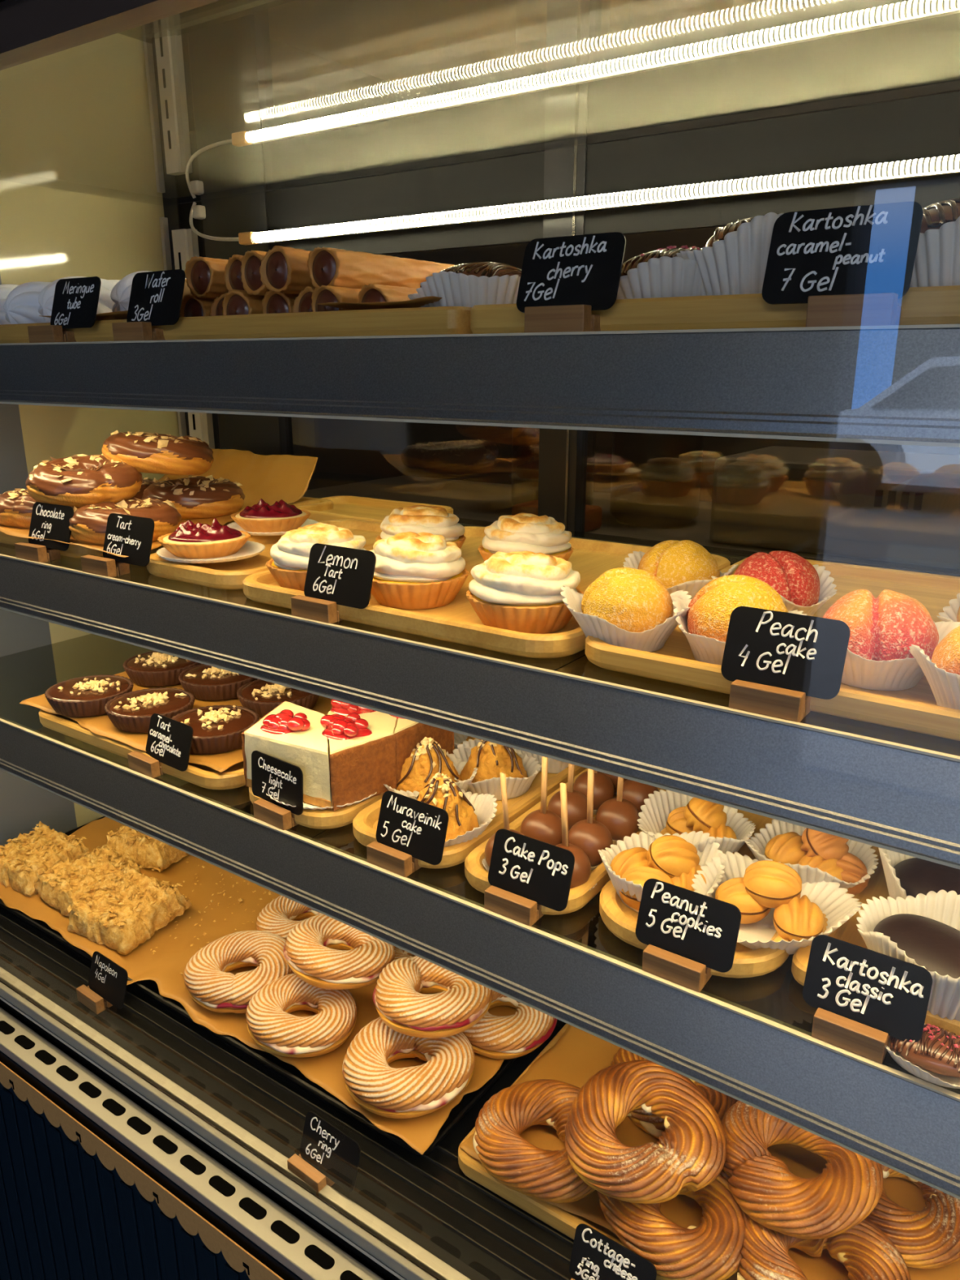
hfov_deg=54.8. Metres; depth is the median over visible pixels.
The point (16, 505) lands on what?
ring
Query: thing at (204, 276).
roll
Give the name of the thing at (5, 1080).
scallop border
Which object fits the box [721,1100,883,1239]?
ring
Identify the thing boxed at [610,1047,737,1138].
ring
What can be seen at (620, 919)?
wooden tray
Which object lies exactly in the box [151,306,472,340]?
wooden tray
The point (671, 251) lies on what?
cake
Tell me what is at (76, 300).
price tag
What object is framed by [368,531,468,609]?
tart
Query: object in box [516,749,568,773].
paper cup
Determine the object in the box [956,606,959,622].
cake
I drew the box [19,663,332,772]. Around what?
paper
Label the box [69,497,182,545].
ring
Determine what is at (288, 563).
tart
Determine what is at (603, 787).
cake pop
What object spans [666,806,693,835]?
cookie
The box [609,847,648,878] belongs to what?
cookie
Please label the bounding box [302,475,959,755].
shelf
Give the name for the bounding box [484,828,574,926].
price tag
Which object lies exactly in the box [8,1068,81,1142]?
scallop border
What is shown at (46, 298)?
tube
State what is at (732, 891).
cookie
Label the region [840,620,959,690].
paper cup
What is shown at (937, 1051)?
cake
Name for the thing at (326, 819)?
wooden tray
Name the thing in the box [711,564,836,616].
paper cup
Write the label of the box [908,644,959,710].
paper cup
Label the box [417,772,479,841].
cake
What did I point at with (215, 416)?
wall
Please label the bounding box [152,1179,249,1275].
scallop border
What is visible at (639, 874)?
cookie
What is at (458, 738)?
paper cup
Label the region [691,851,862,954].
paper cup
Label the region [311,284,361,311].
roll
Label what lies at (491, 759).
cake
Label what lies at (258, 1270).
scallop border
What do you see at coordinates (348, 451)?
wall
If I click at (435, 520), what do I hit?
tart
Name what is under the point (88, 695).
tart
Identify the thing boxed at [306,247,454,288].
roll
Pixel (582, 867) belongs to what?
cake pop
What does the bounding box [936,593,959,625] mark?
paper cup
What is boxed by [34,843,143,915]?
pastry
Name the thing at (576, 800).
cake pop
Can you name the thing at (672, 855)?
cookie
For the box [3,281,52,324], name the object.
tube
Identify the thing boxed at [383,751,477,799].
paper cup
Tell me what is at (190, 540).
tart
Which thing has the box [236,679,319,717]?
tart
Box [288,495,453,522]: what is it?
wooden tray
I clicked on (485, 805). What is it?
paper cup
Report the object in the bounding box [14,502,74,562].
price tag
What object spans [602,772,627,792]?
cake pop
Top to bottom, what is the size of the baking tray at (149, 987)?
0.016 m
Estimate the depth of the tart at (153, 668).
1.03 m
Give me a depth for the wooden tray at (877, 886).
0.60 m
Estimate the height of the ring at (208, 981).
0.038 m
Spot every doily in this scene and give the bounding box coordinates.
[155,540,265,563]
[226,519,318,535]
[266,792,376,809]
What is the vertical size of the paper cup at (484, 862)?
0.008 m
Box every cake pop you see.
[484,772,524,867]
[520,755,562,845]
[547,763,586,831]
[555,782,591,888]
[568,768,613,866]
[573,770,614,809]
[595,776,640,840]
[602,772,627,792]
[622,779,658,812]
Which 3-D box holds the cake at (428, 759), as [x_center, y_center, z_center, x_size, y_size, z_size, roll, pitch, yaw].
[-0.044,0.107,0.792,0.062,0.050,0.062,-11,20,-32]
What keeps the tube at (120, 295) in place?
on the paper at (120, 315)
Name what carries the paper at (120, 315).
on the wooden tray at (101, 331)
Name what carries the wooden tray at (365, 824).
on the display case
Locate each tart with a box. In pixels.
[44,674,133,717]
[104,687,195,733]
[123,650,200,686]
[157,518,250,558]
[171,704,259,754]
[178,663,257,701]
[231,498,311,532]
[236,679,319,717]
[266,522,365,591]
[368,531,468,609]
[375,504,466,548]
[466,551,583,634]
[477,512,573,560]
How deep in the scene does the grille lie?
0.80 m
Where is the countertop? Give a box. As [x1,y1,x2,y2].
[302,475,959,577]
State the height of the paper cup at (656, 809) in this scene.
0.035 m
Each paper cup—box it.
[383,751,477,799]
[394,789,497,846]
[408,271,520,307]
[448,738,542,800]
[453,732,522,755]
[481,858,488,871]
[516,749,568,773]
[560,585,691,652]
[591,864,599,870]
[597,831,725,912]
[616,256,702,299]
[622,551,737,599]
[636,789,755,854]
[671,595,807,665]
[676,212,784,295]
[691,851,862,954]
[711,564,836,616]
[744,819,878,888]
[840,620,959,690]
[856,889,959,1021]
[878,847,915,900]
[884,1023,959,1088]
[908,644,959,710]
[909,216,959,287]
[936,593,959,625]
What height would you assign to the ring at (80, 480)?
0.044 m
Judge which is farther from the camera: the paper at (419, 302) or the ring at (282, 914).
the ring at (282, 914)
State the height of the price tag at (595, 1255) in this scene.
0.052 m
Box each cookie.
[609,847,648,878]
[619,866,673,911]
[646,835,699,878]
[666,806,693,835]
[671,864,706,891]
[684,797,726,832]
[702,823,736,853]
[715,877,770,924]
[742,860,801,907]
[764,831,807,864]
[773,894,823,942]
[798,854,843,880]
[800,827,848,860]
[836,852,869,895]
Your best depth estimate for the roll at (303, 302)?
0.68 m
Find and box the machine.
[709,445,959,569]
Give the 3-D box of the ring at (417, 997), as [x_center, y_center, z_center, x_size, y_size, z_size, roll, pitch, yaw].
[-0.044,0.333,0.873,0.112,0.047,0.114,-8,18,-24]
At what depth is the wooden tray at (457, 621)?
0.66 m
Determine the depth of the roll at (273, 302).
0.69 m
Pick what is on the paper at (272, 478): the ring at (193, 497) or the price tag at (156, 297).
the ring at (193, 497)
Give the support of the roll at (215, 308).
on the wooden tray at (443, 320)
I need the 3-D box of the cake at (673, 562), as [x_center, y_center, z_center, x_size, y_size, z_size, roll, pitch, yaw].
[0.146,-0.050,0.683,0.060,0.047,0.058,11,20,33]
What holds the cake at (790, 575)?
on the wooden tray at (915, 708)
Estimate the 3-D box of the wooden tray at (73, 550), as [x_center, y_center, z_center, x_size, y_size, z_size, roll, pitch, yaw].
[-0.398,-0.149,1.094,0.300,0.015,0.355,11,20,33]
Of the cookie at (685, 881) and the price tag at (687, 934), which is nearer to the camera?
the price tag at (687, 934)
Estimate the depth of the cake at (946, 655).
0.47 m
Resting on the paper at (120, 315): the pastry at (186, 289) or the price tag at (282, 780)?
the pastry at (186, 289)
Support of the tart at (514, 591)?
on the wooden tray at (457, 621)
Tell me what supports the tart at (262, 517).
on the doily at (308, 522)
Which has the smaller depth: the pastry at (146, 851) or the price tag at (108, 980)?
the price tag at (108, 980)
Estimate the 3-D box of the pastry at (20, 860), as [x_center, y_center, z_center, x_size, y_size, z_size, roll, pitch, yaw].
[-0.571,0.279,1.191,0.102,0.041,0.103,9,19,26]
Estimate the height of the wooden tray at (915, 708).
0.015 m
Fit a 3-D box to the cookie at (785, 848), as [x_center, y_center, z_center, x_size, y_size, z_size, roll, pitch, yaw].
[0.224,0.155,0.670,0.036,0.030,0.031,-8,19,-26]
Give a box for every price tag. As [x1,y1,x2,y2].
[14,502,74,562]
[27,276,101,342]
[75,951,128,1014]
[80,513,155,577]
[111,269,185,341]
[127,713,193,777]
[251,750,302,830]
[287,1111,360,1197]
[290,542,376,623]
[366,791,448,877]
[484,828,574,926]
[515,231,626,333]
[568,1223,657,1279]
[635,878,741,992]
[720,605,850,722]
[761,201,923,327]
[802,934,932,1063]
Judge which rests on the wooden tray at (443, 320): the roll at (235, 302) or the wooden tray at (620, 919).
the roll at (235, 302)
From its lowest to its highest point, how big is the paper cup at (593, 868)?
0.008 m
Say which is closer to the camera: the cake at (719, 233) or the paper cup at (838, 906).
the cake at (719, 233)
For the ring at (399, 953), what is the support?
on the paper at (172, 955)
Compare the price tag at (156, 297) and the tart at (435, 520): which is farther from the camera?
the tart at (435, 520)
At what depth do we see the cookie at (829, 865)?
0.64 m
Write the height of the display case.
1.688 m
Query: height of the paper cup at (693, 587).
0.034 m
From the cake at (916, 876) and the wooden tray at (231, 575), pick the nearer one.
the cake at (916, 876)
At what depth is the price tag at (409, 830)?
0.69 m
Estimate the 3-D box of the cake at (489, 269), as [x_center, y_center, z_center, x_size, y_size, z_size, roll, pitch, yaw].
[0.001,-0.235,0.610,0.074,0.026,0.051,11,20,33]
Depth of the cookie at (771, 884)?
0.59 m
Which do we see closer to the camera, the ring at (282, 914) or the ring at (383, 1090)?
the ring at (383, 1090)
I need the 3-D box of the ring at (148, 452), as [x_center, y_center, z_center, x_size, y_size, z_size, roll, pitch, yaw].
[-0.333,-0.194,0.959,0.109,0.046,0.109,-4,17,-14]
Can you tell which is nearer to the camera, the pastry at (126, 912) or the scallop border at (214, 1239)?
the scallop border at (214, 1239)
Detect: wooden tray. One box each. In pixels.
[0,319,127,343]
[0,496,333,557]
[39,709,328,790]
[146,519,382,589]
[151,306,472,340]
[242,526,730,658]
[248,742,462,829]
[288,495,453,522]
[352,764,586,868]
[457,1023,661,1279]
[464,768,672,915]
[470,284,959,333]
[585,557,959,741]
[599,808,789,977]
[791,845,959,1035]
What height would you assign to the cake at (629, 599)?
0.047 m
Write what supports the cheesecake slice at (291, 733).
on the doily at (305, 806)
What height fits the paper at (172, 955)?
0.012 m
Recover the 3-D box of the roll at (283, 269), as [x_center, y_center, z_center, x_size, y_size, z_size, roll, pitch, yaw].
[-0.108,-0.284,0.722,0.031,0.032,0.148,10,20,31]
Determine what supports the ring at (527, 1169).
on the paper at (578, 1055)
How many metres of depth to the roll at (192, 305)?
0.74 m
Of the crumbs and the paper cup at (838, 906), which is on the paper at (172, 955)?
the crumbs
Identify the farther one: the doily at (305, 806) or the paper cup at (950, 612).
the doily at (305, 806)
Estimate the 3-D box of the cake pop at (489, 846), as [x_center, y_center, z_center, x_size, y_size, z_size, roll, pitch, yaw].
[0.021,0.132,0.667,0.035,0.077,0.035,-11,20,-33]
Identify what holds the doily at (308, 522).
on the wooden tray at (231, 575)
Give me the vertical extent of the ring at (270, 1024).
0.038 m
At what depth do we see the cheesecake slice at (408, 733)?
0.79 m
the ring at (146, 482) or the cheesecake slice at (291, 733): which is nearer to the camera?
the cheesecake slice at (291, 733)
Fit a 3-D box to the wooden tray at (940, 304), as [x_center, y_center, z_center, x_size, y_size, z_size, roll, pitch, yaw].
[0.246,-0.196,0.570,0.405,0.018,0.310,11,20,33]
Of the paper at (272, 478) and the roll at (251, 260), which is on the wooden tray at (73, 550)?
the paper at (272, 478)
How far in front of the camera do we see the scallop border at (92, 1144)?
0.83 m
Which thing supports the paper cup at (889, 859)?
on the wooden tray at (877, 886)
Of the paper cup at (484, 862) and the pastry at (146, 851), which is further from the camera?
the pastry at (146, 851)
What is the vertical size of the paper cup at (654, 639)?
0.035 m
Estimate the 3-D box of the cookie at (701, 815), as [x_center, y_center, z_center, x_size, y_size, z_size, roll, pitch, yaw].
[0.169,0.131,0.694,0.031,0.031,0.036,5,18,17]
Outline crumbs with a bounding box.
[150,858,273,974]
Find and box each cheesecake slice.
[241,701,331,809]
[320,698,397,811]
[389,714,453,786]
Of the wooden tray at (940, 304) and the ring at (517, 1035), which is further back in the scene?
the ring at (517, 1035)
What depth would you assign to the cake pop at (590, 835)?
0.68 m
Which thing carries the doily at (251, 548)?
on the wooden tray at (231, 575)
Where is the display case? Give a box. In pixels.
[0,0,959,1279]
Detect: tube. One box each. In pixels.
[0,284,19,324]
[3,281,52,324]
[38,275,120,322]
[110,271,186,311]
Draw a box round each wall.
[212,413,232,602]
[217,226,959,603]
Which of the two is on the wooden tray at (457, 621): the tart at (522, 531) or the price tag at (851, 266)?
the tart at (522, 531)
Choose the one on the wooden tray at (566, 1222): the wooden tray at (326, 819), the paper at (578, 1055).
the paper at (578, 1055)
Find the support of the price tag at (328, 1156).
on the display case
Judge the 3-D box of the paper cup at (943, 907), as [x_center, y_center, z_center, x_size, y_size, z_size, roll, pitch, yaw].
[0.266,0.185,0.540,0.076,0.048,0.103,-6,18,-18]
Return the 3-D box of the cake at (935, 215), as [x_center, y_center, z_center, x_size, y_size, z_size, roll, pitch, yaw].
[0.240,-0.199,0.447,0.073,0.026,0.051,-3,17,-10]
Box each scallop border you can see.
[0,1061,14,1089]
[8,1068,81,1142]
[75,1120,159,1203]
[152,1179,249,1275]
[243,1248,284,1279]
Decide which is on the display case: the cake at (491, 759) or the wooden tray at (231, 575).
the wooden tray at (231, 575)
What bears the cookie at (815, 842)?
on the cookie at (829, 865)
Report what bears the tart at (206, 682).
on the paper at (100, 725)
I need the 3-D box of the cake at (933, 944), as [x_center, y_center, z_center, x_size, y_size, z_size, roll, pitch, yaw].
[0.266,0.184,0.538,0.057,0.026,0.081,-7,18,-23]
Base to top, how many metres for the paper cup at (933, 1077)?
0.014 m
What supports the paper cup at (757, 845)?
on the wooden tray at (620, 919)
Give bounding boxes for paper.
[0,448,318,557]
[0,817,516,1154]
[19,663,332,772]
[41,310,181,320]
[316,296,442,310]
[458,1024,959,1279]
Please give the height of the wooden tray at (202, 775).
0.015 m
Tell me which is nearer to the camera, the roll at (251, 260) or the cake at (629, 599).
the cake at (629, 599)
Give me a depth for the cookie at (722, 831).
0.68 m
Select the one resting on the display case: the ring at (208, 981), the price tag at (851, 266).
the price tag at (851, 266)
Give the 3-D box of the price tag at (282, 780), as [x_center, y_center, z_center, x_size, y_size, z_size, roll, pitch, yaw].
[-0.167,0.123,0.759,0.063,0.054,0.023,13,21,36]
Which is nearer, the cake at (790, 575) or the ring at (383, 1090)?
the cake at (790, 575)
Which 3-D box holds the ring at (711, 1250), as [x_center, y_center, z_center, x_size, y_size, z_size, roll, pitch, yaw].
[0.152,0.427,0.697,0.111,0.037,0.117,-9,19,-27]
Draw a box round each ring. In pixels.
[0,488,79,528]
[25,453,142,507]
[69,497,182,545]
[102,430,213,475]
[128,475,157,499]
[142,475,244,519]
[183,930,293,1013]
[245,973,356,1057]
[256,895,322,940]
[283,914,395,990]
[342,1017,475,1119]
[372,955,493,1038]
[393,946,413,960]
[462,990,557,1059]
[472,1079,595,1203]
[564,1060,726,1204]
[597,1168,744,1279]
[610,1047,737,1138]
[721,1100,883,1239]
[737,1211,911,1279]
[866,1164,959,1268]
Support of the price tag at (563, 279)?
on the display case
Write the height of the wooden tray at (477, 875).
0.015 m
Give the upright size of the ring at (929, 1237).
0.035 m
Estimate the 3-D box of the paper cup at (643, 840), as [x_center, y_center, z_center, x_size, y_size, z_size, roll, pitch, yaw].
[0.126,0.161,0.642,0.087,0.035,0.092,-5,17,-16]
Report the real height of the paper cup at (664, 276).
0.034 m
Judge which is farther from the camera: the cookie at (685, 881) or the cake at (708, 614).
the cookie at (685, 881)
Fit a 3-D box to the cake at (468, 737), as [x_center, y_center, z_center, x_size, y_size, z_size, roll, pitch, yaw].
[0.013,0.084,0.868,0.062,0.050,0.062,15,22,41]
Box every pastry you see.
[0,821,89,897]
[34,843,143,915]
[66,863,191,955]
[104,824,189,872]
[180,279,191,314]
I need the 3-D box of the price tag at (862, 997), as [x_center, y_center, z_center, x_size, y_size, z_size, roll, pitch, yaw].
[0.210,0.199,0.509,0.063,0.052,0.024,11,20,33]
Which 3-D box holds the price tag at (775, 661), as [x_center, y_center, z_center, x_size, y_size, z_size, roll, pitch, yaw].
[0.159,0.013,0.490,0.063,0.052,0.024,11,20,33]
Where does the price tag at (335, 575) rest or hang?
on the display case
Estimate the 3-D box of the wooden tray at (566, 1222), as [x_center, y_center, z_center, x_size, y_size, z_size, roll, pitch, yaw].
[0.202,0.440,0.756,0.392,0.017,0.232,11,20,33]
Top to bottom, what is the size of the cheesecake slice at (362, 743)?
0.062 m
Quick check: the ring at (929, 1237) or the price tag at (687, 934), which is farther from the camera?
the ring at (929, 1237)
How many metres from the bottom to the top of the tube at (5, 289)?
0.059 m
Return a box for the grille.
[0,1007,384,1279]
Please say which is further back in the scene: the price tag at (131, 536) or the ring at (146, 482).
the ring at (146, 482)
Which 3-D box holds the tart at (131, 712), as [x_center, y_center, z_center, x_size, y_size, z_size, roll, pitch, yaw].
[-0.329,0.067,0.926,0.086,0.027,0.086,13,21,38]
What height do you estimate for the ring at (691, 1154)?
0.046 m
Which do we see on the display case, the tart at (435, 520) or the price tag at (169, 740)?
the price tag at (169, 740)
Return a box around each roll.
[180,294,214,317]
[184,256,228,298]
[208,293,224,315]
[222,288,264,315]
[223,254,245,291]
[240,249,269,295]
[258,245,313,294]
[262,290,298,313]
[292,286,315,312]
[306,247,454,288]
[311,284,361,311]
[357,284,417,302]
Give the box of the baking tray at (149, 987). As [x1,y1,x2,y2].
[0,815,516,1155]
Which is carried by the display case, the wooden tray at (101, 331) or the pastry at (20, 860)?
the wooden tray at (101, 331)
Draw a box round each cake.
[395,737,462,792]
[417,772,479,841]
[420,262,521,287]
[459,739,528,782]
[466,736,481,741]
[581,567,673,632]
[620,244,706,276]
[637,540,719,589]
[686,574,788,642]
[705,217,753,247]
[733,551,819,606]
[822,589,938,661]
[873,913,959,978]
[889,1023,959,1077]
[893,857,959,897]
[920,197,959,233]
[931,626,959,675]
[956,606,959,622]
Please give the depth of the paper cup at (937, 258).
0.42 m
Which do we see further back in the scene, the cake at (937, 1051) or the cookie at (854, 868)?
the cookie at (854, 868)
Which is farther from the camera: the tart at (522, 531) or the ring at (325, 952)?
the ring at (325, 952)
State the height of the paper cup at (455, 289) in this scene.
0.034 m
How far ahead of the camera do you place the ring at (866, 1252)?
0.65 m
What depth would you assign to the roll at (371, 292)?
0.64 m
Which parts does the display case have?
panel, panel, rail trim, rail trim, price rail, rail trim, rail trim, price rail, rail trim, rail trim, price rail, roof glass, sill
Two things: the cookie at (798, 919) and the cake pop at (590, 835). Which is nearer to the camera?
the cookie at (798, 919)
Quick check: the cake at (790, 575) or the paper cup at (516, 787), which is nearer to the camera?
the cake at (790, 575)
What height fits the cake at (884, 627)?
0.049 m
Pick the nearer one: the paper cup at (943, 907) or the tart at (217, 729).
the paper cup at (943, 907)
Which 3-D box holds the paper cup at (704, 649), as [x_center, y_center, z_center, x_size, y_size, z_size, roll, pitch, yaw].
[0.156,-0.005,0.560,0.079,0.034,0.085,0,17,0]

